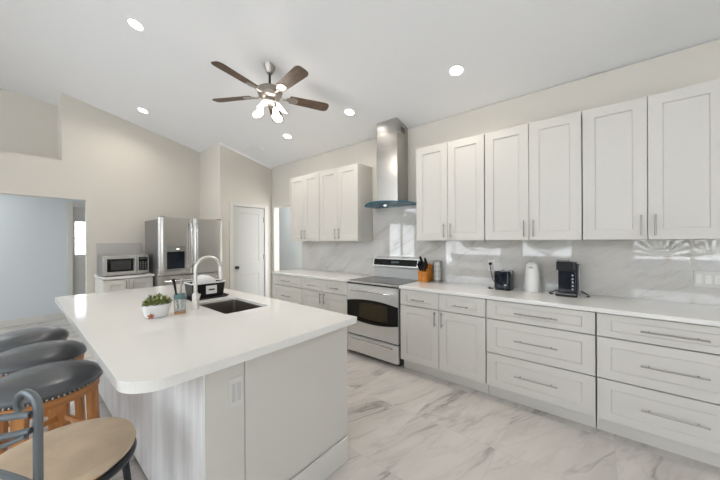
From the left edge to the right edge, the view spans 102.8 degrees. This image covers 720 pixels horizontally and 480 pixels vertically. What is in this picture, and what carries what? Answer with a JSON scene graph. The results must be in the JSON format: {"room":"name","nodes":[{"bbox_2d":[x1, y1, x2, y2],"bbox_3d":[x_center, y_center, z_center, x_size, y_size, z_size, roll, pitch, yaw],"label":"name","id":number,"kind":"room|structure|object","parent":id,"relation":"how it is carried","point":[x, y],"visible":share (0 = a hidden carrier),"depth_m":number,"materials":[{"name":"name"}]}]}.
{"room":"kitchen","nodes":[
{"label":"kitchen","id":0,"kind":"room"},
{"bbox_2d":[0,194,84,320],"bbox_3d":[-6.523,0.131,4.119,0.100,2.600,7.000,0,0,40],"label":"wall","id":1,"kind":"structure","parent":0,"point":[33,230],"depth_m":5.01,"materials":[{"name":"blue paint"}]},
{"bbox_2d":[0,312,65,327],"bbox_3d":[-7.074,1.378,3.360,0.014,0.110,5.120,0,0,40],"label":"baseboard","id":2,"kind":"structure","parent":1,"relation":"attached to","point":[5,323],"depth_m":4.99,"materials":[{"name":"grey paint"}]},
{"bbox_2d":[67,202,84,295],"bbox_3d":[-5.115,0.346,5.719,0.020,2.155,1.010,0,0,40],"label":"trim","id":3,"kind":"structure","parent":1,"relation":"attached to","point":[70,205],"depth_m":5.36,"materials":[{"name":"grey paint"}]},
{"bbox_2d":[73,207,85,294],"bbox_3d":[-5.156,0.381,5.754,0.052,2.066,0.852,0,0,40],"label":"door","id":4,"kind":"structure","parent":1,"relation":"in","point":[79,280],"depth_m":5.48,"materials":[{"name":"grey paint"}]},
{"bbox_2d":[57,97,60,159],"bbox_3d":[-4.503,-1.579,4.369,0.500,1.081,0.100,0,0,40],"label":"wall","id":5,"kind":"structure","parent":0,"point":[59,103],"depth_m":4.30,"materials":[{"name":"beige paint"}]},
{"bbox_2d":[0,93,199,293],"bbox_3d":[-5.281,-0.356,2.941,0.120,3.561,6.777,0,0,40],"label":"wall","id":6,"kind":"structure","parent":0,"point":[127,175],"depth_m":4.48,"materials":[{"name":"beige paint"}]},
{"bbox_2d":[0,88,57,158],"bbox_3d":[-6.312,-1.595,2.662,0.100,1.130,5.038,0,0,40],"label":"wall niche","id":7,"kind":"object","parent":6,"relation":"in","point":[28,125],"depth_m":4.25,"materials":[{"name":"beige paint"}]},
{"bbox_2d":[97,243,141,273],"bbox_3d":[-3.827,0.268,4.584,0.012,0.471,0.560,0,0,40],"label":"backsplash","id":8,"kind":"structure","parent":6,"relation":"attached to","point":[102,248],"depth_m":4.56,"materials":[{"name":"grey tile"}]},
{"bbox_2d":[200,144,217,219],"bbox_3d":[-2.794,-0.148,5.346,0.870,3.122,0.100,0,0,40],"label":"wall","id":9,"kind":"structure","parent":0,"point":[208,157],"depth_m":5.24,"materials":[{"name":"beige paint"}]},
{"bbox_2d":[217,143,271,297],"bbox_3d":[-2.127,-0.161,5.391,0.100,3.142,1.023,0,0,40],"label":"wall","id":10,"kind":"structure","parent":0,"point":[241,179],"depth_m":5.23,"materials":[{"name":"beige paint"}]},
{"bbox_2d":[220,142,271,168],"bbox_3d":[-2.087,-1.566,5.353,0.020,0.272,1.023,0,0,40],"label":"trim","id":11,"kind":"structure","parent":10,"relation":"attached to","point":[222,144],"depth_m":5.30,"materials":[{"name":"white paint"}]},
{"bbox_2d":[229,201,267,296],"bbox_3d":[-2.062,0.355,5.374,0.018,2.110,0.770,0,0,40],"label":"trim","id":12,"kind":"structure","parent":10,"relation":"attached to","point":[231,204],"depth_m":5.17,"materials":[{"name":"grey paint"}]},
{"bbox_2d":[233,206,264,296],"bbox_3d":[-2.063,0.388,5.375,0.104,2.028,0.623,0,0,40],"label":"door","id":13,"kind":"structure","parent":10,"relation":"in","point":[248,223],"depth_m":5.38,"materials":[{"name":"grey paint"}]},
{"bbox_2d":[279,207,301,270],"bbox_3d":[-1.387,0.106,6.938,4.400,2.600,0.100,0,0,40],"label":"wall","id":14,"kind":"structure","parent":0,"point":[290,252],"depth_m":7.24,"materials":[{"name":"white paint"}]},
{"bbox_2d":[0,0,719,167],"bbox_3d":[-1.655,-1.871,0.601,9.900,0.863,8.020,0,0,40],"label":"ceiling","id":15,"kind":"structure","parent":0,"point":[380,60],"depth_m":2.79,"materials":[{"name":"white paint"}]},
{"bbox_2d":[125,17,145,32],"bbox_3d":[-2.134,-2.054,2.731,0.159,0.042,0.155,0,0,34],"label":"recessed light","id":16,"kind":"object","parent":15,"relation":"in","point":[133,23],"visible":1,"depth_m":2.73,"materials":[{"name":"white"}]},
{"bbox_2d":[136,107,148,113],"bbox_3d":[-3.227,-1.937,4.271,0.159,0.042,0.155,0,0,34],"label":"recessed light","id":17,"kind":"object","parent":15,"relation":"in","point":[140,109],"visible":1,"depth_m":4.27,"materials":[{"name":"white"}]},
{"bbox_2d":[242,143,263,152],"bbox_3d":[-1.862,-1.610,4.998,0.340,0.058,0.216,0,0,40],"label":"ceiling vent","id":18,"kind":"object","parent":15,"relation":"in","point":[252,148],"visible":1,"depth_m":4.99,"materials":[{"name":"white metal"}]},
{"bbox_2d":[211,61,328,121],"bbox_3d":[-0.931,-1.564,2.981,1.220,0.567,1.239,0,0,40],"label":"ceiling fan","id":19,"kind":"object","parent":15,"relation":"hanging from","point":[270,93],"visible":0.99,"depth_m":2.96,"materials":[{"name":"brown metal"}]},
{"bbox_2d":[282,133,292,138],"bbox_3d":[-1.116,-1.608,4.418,0.159,0.042,0.155,0,0,34],"label":"recessed light","id":20,"kind":"object","parent":15,"relation":"in","point":[287,136],"visible":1,"depth_m":4.41,"materials":[{"name":"white"}]},
{"bbox_2d":[343,108,355,115],"bbox_3d":[-0.132,-1.612,3.600,0.159,0.042,0.155,0,0,34],"label":"recessed light","id":21,"kind":"object","parent":15,"relation":"in","point":[347,111],"visible":1,"depth_m":3.59,"materials":[{"name":"white"}]},
{"bbox_2d":[448,64,464,76],"bbox_3d":[0.915,-1.617,2.731,0.159,0.042,0.155,0,0,34],"label":"recessed light","id":22,"kind":"object","parent":15,"relation":"in","point":[456,70],"visible":1,"depth_m":2.72,"materials":[{"name":"white paint"}]},
{"bbox_2d":[0,318,719,479],"bbox_3d":[-1.717,1.448,1.367,11.000,0.080,9.100,0,0,40],"label":"floor","id":23,"kind":"structure","parent":0,"point":[404,423],"depth_m":2.02,"materials":[{"name":"tile"}]},
{"bbox_2d":[0,327,68,450],"bbox_3d":[-2.467,1.038,2.118,0.456,0.747,0.457,0,0,26],"label":"bar stool","id":24,"kind":"object","parent":23,"relation":"on","point":[13,339],"visible":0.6,"depth_m":2.05,"materials":[{"name":"black leather"}]},
{"bbox_2d":[0,327,68,352],"bbox_3d":[-2.469,0.711,2.118,0.452,0.092,0.452,0,0,26],"label":"seat cushion","id":25,"kind":"object","parent":24,"relation":"on","point":[13,339],"depth_m":2.06,"materials":[{"name":"grey leather"}]},
{"bbox_2d":[0,340,86,430],"bbox_3d":[-2.038,1.036,1.814,0.456,0.747,0.457,0,0,18],"label":"bar stool","id":26,"kind":"object","parent":23,"relation":"on","point":[34,354],"visible":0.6,"depth_m":1.77,"materials":[{"name":"black leather"}]},
{"bbox_2d":[0,340,85,374],"bbox_3d":[-2.039,0.709,1.814,0.452,0.092,0.452,0,0,18],"label":"seat cushion","id":27,"kind":"object","parent":26,"relation":"on","point":[34,354],"depth_m":1.74,"materials":[{"name":"grey leather"}]},
{"bbox_2d":[0,359,102,479],"bbox_3d":[-1.627,1.034,1.479,0.456,0.747,0.457,0,0,20],"label":"bar stool","id":28,"kind":"object","parent":23,"relation":"on","point":[58,384],"visible":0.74,"depth_m":1.43,"materials":[{"name":"grey leather"}]},
{"bbox_2d":[0,359,101,409],"bbox_3d":[-1.628,0.707,1.479,0.452,0.092,0.452,0,0,20],"label":"seat cushion","id":29,"kind":"object","parent":28,"relation":"on","point":[55,382],"depth_m":1.41,"materials":[{"name":"grey leather"}]},
{"bbox_2d":[0,389,136,479],"bbox_3d":[-1.111,0.930,1.062,0.464,0.945,0.477,0,0,13],"label":"metal bar stool","id":30,"kind":"object","parent":23,"relation":"on","point":[86,449],"visible":1,"depth_m":1.02,"materials":[{"name":"beige fabric"}]},
{"bbox_2d":[0,417,135,479],"bbox_3d":[-1.111,0.792,1.069,0.440,0.070,0.440,0,0,13],"label":"seat cushion","id":31,"kind":"object","parent":30,"relation":"on","point":[86,449],"depth_m":1.05,"materials":[{"name":"beige fabric"}]},
{"bbox_2d":[95,276,152,292],"bbox_3d":[-3.570,0.976,4.352,0.692,0.882,0.575,0,0,40],"label":"base cabinet","id":32,"kind":"object","parent":23,"relation":"on","point":[138,282],"visible":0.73,"depth_m":4.14,"materials":[{"name":"grey paint"}]},
{"bbox_2d":[94,273,153,279],"bbox_3d":[-3.575,0.519,4.353,0.667,0.032,0.597,0,0,40],"label":"countertop","id":33,"kind":"structure","parent":32,"relation":"on","point":[141,274],"depth_m":4.17,"materials":[{"name":"white stone"}]},
{"bbox_2d":[97,254,148,276],"bbox_3d":[-3.544,0.357,4.311,0.436,0.291,0.530,0,0,40],"label":"microwave","id":34,"kind":"object","parent":33,"relation":"on","point":[108,265],"visible":1,"depth_m":4.18,"materials":[{"name":"silver metal"}]},
{"bbox_2d":[145,216,221,286],"bbox_3d":[-2.905,0.513,4.754,0.892,1.762,0.918,0,0,40],"label":"refrigerator","id":35,"kind":"object","parent":23,"relation":"on","point":[173,246],"visible":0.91,"depth_m":4.43,"materials":[{"name":"silver metal"}]},
{"bbox_2d":[96,326,348,479],"bbox_3d":[-1.281,0.969,2.281,2.421,0.874,0.886,0,0,40],"label":"kitchen island","id":36,"kind":"object","parent":23,"relation":"on","point":[291,422],"visible":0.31,"depth_m":1.47,"materials":[{"name":"grey paint"}]},
{"bbox_2d":[55,284,356,393],"bbox_3d":[-1.364,0.512,2.198,2.520,0.040,1.175,0,0,40],"label":"island countertop","id":37,"kind":"structure","parent":36,"relation":"on","point":[138,354],"depth_m":1.54,"materials":[{"name":"white stone"}]},
{"bbox_2d":[140,293,172,318],"bbox_3d":[-1.320,0.415,1.873,0.132,0.154,0.187,0,0,40],"label":"succulent planter","id":38,"kind":"object","parent":37,"relation":"on","point":[154,307],"visible":1,"depth_m":1.84,"materials":[{"name":"white ceramic"}]},
{"bbox_2d":[173,293,185,313],"bbox_3d":[-1.229,0.427,1.961,0.075,0.130,0.075,0,0,40],"label":"jar","id":39,"kind":"object","parent":37,"relation":"on","point":[179,300],"visible":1,"depth_m":1.93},
{"bbox_2d":[172,278,176,294],"bbox_3d":[-1.252,0.358,1.948,0.042,0.207,0.019,0,0,-34],"label":"dish brush","id":40,"kind":"object","parent":39,"relation":"in","point":[173,280],"visible":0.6,"depth_m":1.95,"materials":[{"name":"black plastic"}]},
{"bbox_2d":[180,278,182,294],"bbox_3d":[-1.230,0.358,1.981,0.023,0.206,0.022,0,0,17],"label":"utensil","id":41,"kind":"object","parent":39,"relation":"in","point":[181,279],"visible":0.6,"depth_m":1.98,"materials":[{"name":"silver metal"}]},
{"bbox_2d":[184,279,228,300],"bbox_3d":[-1.357,0.422,2.527,0.240,0.140,0.320,0,0,40],"label":"dish rack","id":42,"kind":"object","parent":37,"relation":"on","point":[208,290],"visible":0.84,"depth_m":2.45,"materials":[{"name":"black plastic"}]},
{"bbox_2d":[198,275,215,282],"bbox_3d":[-1.331,0.386,2.498,0.034,0.170,0.170,0,0,40],"label":"plate","id":43,"kind":"object","parent":42,"relation":"in","point":[204,279],"visible":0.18,"depth_m":2.50,"materials":[{"name":"white ceramic"}]},
{"bbox_2d":[186,293,228,300],"bbox_3d":[-1.357,0.485,2.527,0.240,0.014,0.320,0,0,40],"label":"drip tray","id":44,"kind":"object","parent":42,"relation":"on","point":[215,295],"depth_m":2.46,"materials":[{"name":"black"}]},
{"bbox_2d":[191,256,222,309],"bbox_3d":[-1.115,0.300,2.123,0.110,0.382,0.228,0,0,40],"label":"faucet","id":45,"kind":"object","parent":37,"relation":"on","point":[195,296],"visible":1,"depth_m":2.07,"materials":[{"name":"grey metal"}]},
{"bbox_2d":[200,300,262,313],"bbox_3d":[-0.998,0.622,2.223,0.560,0.222,0.360,0,0,40],"label":"sink","id":46,"kind":"object","parent":37,"relation":"in","point":[230,306],"visible":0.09,"depth_m":2.43,"materials":[{"name":"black metal"}]},
{"bbox_2d":[229,375,242,408],"bbox_3d":[-0.552,0.673,1.282,0.008,0.130,0.062,0,0,40],"label":"wall outlet","id":47,"kind":"object","parent":36,"relation":"attached to","point":[235,384],"visible":1,"depth_m":1.28,"materials":[{"name":"grey plastic"}]},
{"bbox_2d":[232,383,235,402],"bbox_3d":[-0.558,0.673,1.270,0.002,0.080,0.016,0,0,40],"label":"socket","id":48,"kind":"object","parent":47,"relation":"attached to","point":[233,384],"depth_m":1.27,"materials":[{"name":"grey plastic"}]},
{"bbox_2d":[238,381,240,399],"bbox_3d":[-0.541,0.673,1.290,0.002,0.080,0.016,0,0,40],"label":"socket","id":49,"kind":"object","parent":47,"relation":"attached to","point":[239,382],"depth_m":1.29,"materials":[{"name":"grey plastic"}]},
{"bbox_2d":[273,274,302,304],"bbox_3d":[-0.949,0.964,4.657,0.735,0.882,0.648,0,0,40],"label":"base cabinet","id":50,"kind":"object","parent":23,"relation":"on","point":[287,288],"visible":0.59,"depth_m":4.42,"materials":[{"name":"grey paint"}]},
{"bbox_2d":[302,277,348,348],"bbox_3d":[-0.320,0.961,4.135,0.891,0.882,0.648,0,0,40],"label":"base cabinet","id":51,"kind":"object","parent":23,"relation":"on","point":[329,295],"visible":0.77,"depth_m":3.87,"materials":[{"name":"grey paint"}]},
{"bbox_2d":[271,269,373,281],"bbox_3d":[-0.608,0.505,4.373,1.643,0.032,0.627,0,0,40],"label":"countertop","id":52,"kind":"structure","parent":51,"relation":"on","point":[308,273],"depth_m":4.19,"materials":[{"name":"white stone"}]},
{"bbox_2d":[346,256,419,365],"bbox_3d":[0.301,0.806,3.574,0.756,1.185,0.666,0,0,40],"label":"range","id":53,"kind":"object","parent":23,"relation":"on","point":[374,300],"visible":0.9,"depth_m":3.39,"materials":[{"name":"silver metal"}]},
{"bbox_2d":[350,276,417,284],"bbox_3d":[0.299,0.485,3.573,0.726,0.003,0.475,0,0,40],"label":"glass cooktop","id":54,"kind":"object","parent":53,"relation":"in","point":[394,280],"depth_m":3.57,"materials":[{"name":"glass"}]},
{"bbox_2d":[400,289,488,393],"bbox_3d":[0.964,0.955,3.068,0.888,0.882,0.648,0,0,40],"label":"base cabinet","id":55,"kind":"object","parent":23,"relation":"on","point":[444,336],"visible":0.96,"depth_m":2.81,"materials":[{"name":"grey paint"}]},
{"bbox_2d":[399,281,719,326],"bbox_3d":[1.547,0.495,2.583,2.414,0.032,0.627,0,0,40],"label":"countertop","id":56,"kind":"structure","parent":55,"relation":"on","point":[701,314],"depth_m":2.25,"materials":[{"name":"white stone"}]},
{"bbox_2d":[418,264,432,281],"bbox_3d":[0.787,0.377,3.454,0.115,0.209,0.172,0,0,40],"label":"knife block","id":57,"kind":"object","parent":56,"relation":"on","point":[423,276],"visible":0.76,"depth_m":3.40,"materials":[{"name":"orange wood"}]},
{"bbox_2d":[433,260,441,281],"bbox_3d":[0.921,0.355,3.416,0.096,0.252,0.096,0,0,40],"label":"canister","id":58,"kind":"object","parent":56,"relation":"on","point":[437,266],"visible":1,"depth_m":3.38,"materials":[{"name":"silver metal"}]},
{"bbox_2d":[488,262,513,290],"bbox_3d":[1.404,0.354,2.915,0.258,0.251,0.284,0,0,40],"label":"toaster","id":59,"kind":"object","parent":56,"relation":"on","point":[503,279],"visible":1,"depth_m":2.80,"materials":[{"name":"black metal"}]},
{"bbox_2d":[523,262,540,291],"bbox_3d":[1.641,0.342,2.740,0.146,0.273,0.154,0,0,40],"label":"can opener","id":60,"kind":"object","parent":56,"relation":"on","point":[532,275],"visible":1,"depth_m":2.70,"materials":[{"name":"white plastic"}]},
{"bbox_2d":[549,259,589,297],"bbox_3d":[1.837,0.322,2.532,0.302,0.311,0.240,0,0,40],"label":"coffee maker","id":61,"kind":"object","parent":56,"relation":"on","point":[569,272],"visible":1,"depth_m":2.49,"materials":[{"name":"black plastic"}]},
{"bbox_2d":[486,299,596,427],"bbox_3d":[1.600,0.952,2.540,0.754,0.882,0.648,0,0,40],"label":"base cabinet","id":62,"kind":"object","parent":23,"relation":"on","point":[543,358],"visible":0.97,"depth_m":2.29,"materials":[{"name":"grey paint"}]},
{"bbox_2d":[596,312,719,467],"bbox_3d":[2.183,0.949,2.056,0.751,0.882,0.648,0,0,40],"label":"base cabinet","id":63,"kind":"object","parent":23,"relation":"on","point":[658,381],"visible":1,"depth_m":1.88,"materials":[{"name":"grey paint"}]},
{"bbox_2d":[272,39,719,395],"bbox_3d":[0.448,-0.035,3.983,11.000,2.865,0.100,0,0,40],"label":"wall","id":64,"kind":"structure","parent":0,"point":[698,64],"depth_m":2.83,"materials":[{"name":"beige paint"}]},
{"bbox_2d":[272,202,289,297],"bbox_3d":[-1.390,0.337,5.434,0.925,2.140,0.018,0,0,40],"label":"trim","id":65,"kind":"structure","parent":64,"relation":"attached to","point":[284,203],"depth_m":5.69,"materials":[{"name":"grey paint"}]},
{"bbox_2d":[290,172,319,240],"bbox_3d":[-0.807,-0.525,4.719,0.722,1.058,0.362,0,0,40],"label":"upper cabinet","id":66,"kind":"object","parent":64,"relation":"attached to","point":[304,190],"visible":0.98,"depth_m":4.58,"materials":[{"name":"grey paint"}]},
{"bbox_2d":[319,163,372,240],"bbox_3d":[-0.230,-0.528,4.240,0.769,1.058,0.362,0,0,40],"label":"upper cabinet","id":67,"kind":"object","parent":64,"relation":"attached to","point":[344,192],"visible":1,"depth_m":4.06,"materials":[{"name":"grey paint"}]},
{"bbox_2d":[365,117,415,208],"bbox_3d":[0.352,-0.995,3.668,0.740,1.081,0.499,0,0,40],"label":"range hood","id":68,"kind":"object","parent":64,"relation":"attached to","point":[392,134],"visible":0.99,"depth_m":3.65,"materials":[{"name":"silver metal"}]},
{"bbox_2d":[416,134,484,240],"bbox_3d":[1.032,-0.534,3.192,0.754,1.058,0.362,0,0,40],"label":"upper cabinet","id":69,"kind":"object","parent":64,"relation":"attached to","point":[450,176],"visible":0.99,"depth_m":3.05,"materials":[{"name":"grey paint"}]},
{"bbox_2d":[302,205,719,305],"bbox_3d":[0.826,0.009,3.596,4.825,0.946,0.012,0,0,40],"label":"backsplash","id":70,"kind":"structure","parent":64,"relation":"attached to","point":[662,270],"depth_m":2.77,"materials":[{"name":"tile"}]},
{"bbox_2d":[488,260,494,270],"bbox_3d":[1.418,0.264,3.093,0.070,0.122,0.007,0,0,40],"label":"wall outlet","id":71,"kind":"object","parent":70,"relation":"attached to","point":[491,261],"visible":0.86,"depth_m":3.08,"materials":[{"name":"grey plastic"}]},
{"bbox_2d":[694,271,719,287],"bbox_3d":[2.597,0.283,2.112,0.187,0.120,0.009,0,0,40],"label":"switch plate","id":72,"kind":"object","parent":70,"relation":"attached to","point":[701,278],"visible":1,"depth_m":2.13,"materials":[{"name":"grey plastic"}]},
{"bbox_2d":[485,111,582,239],"bbox_3d":[1.617,-0.537,2.706,0.759,1.058,0.362,0,0,40],"label":"upper cabinet","id":73,"kind":"object","parent":64,"relation":"attached to","point":[534,170],"visible":0.99,"depth_m":2.56,"materials":[{"name":"grey paint"}]},
{"bbox_2d":[582,79,719,239],"bbox_3d":[2.202,-0.539,2.219,0.756,1.058,0.362,0,0,40],"label":"upper cabinet","id":74,"kind":"object","parent":64,"relation":"attached to","point":[651,163],"visible":1,"depth_m":2.08,"materials":[{"name":"grey paint"}]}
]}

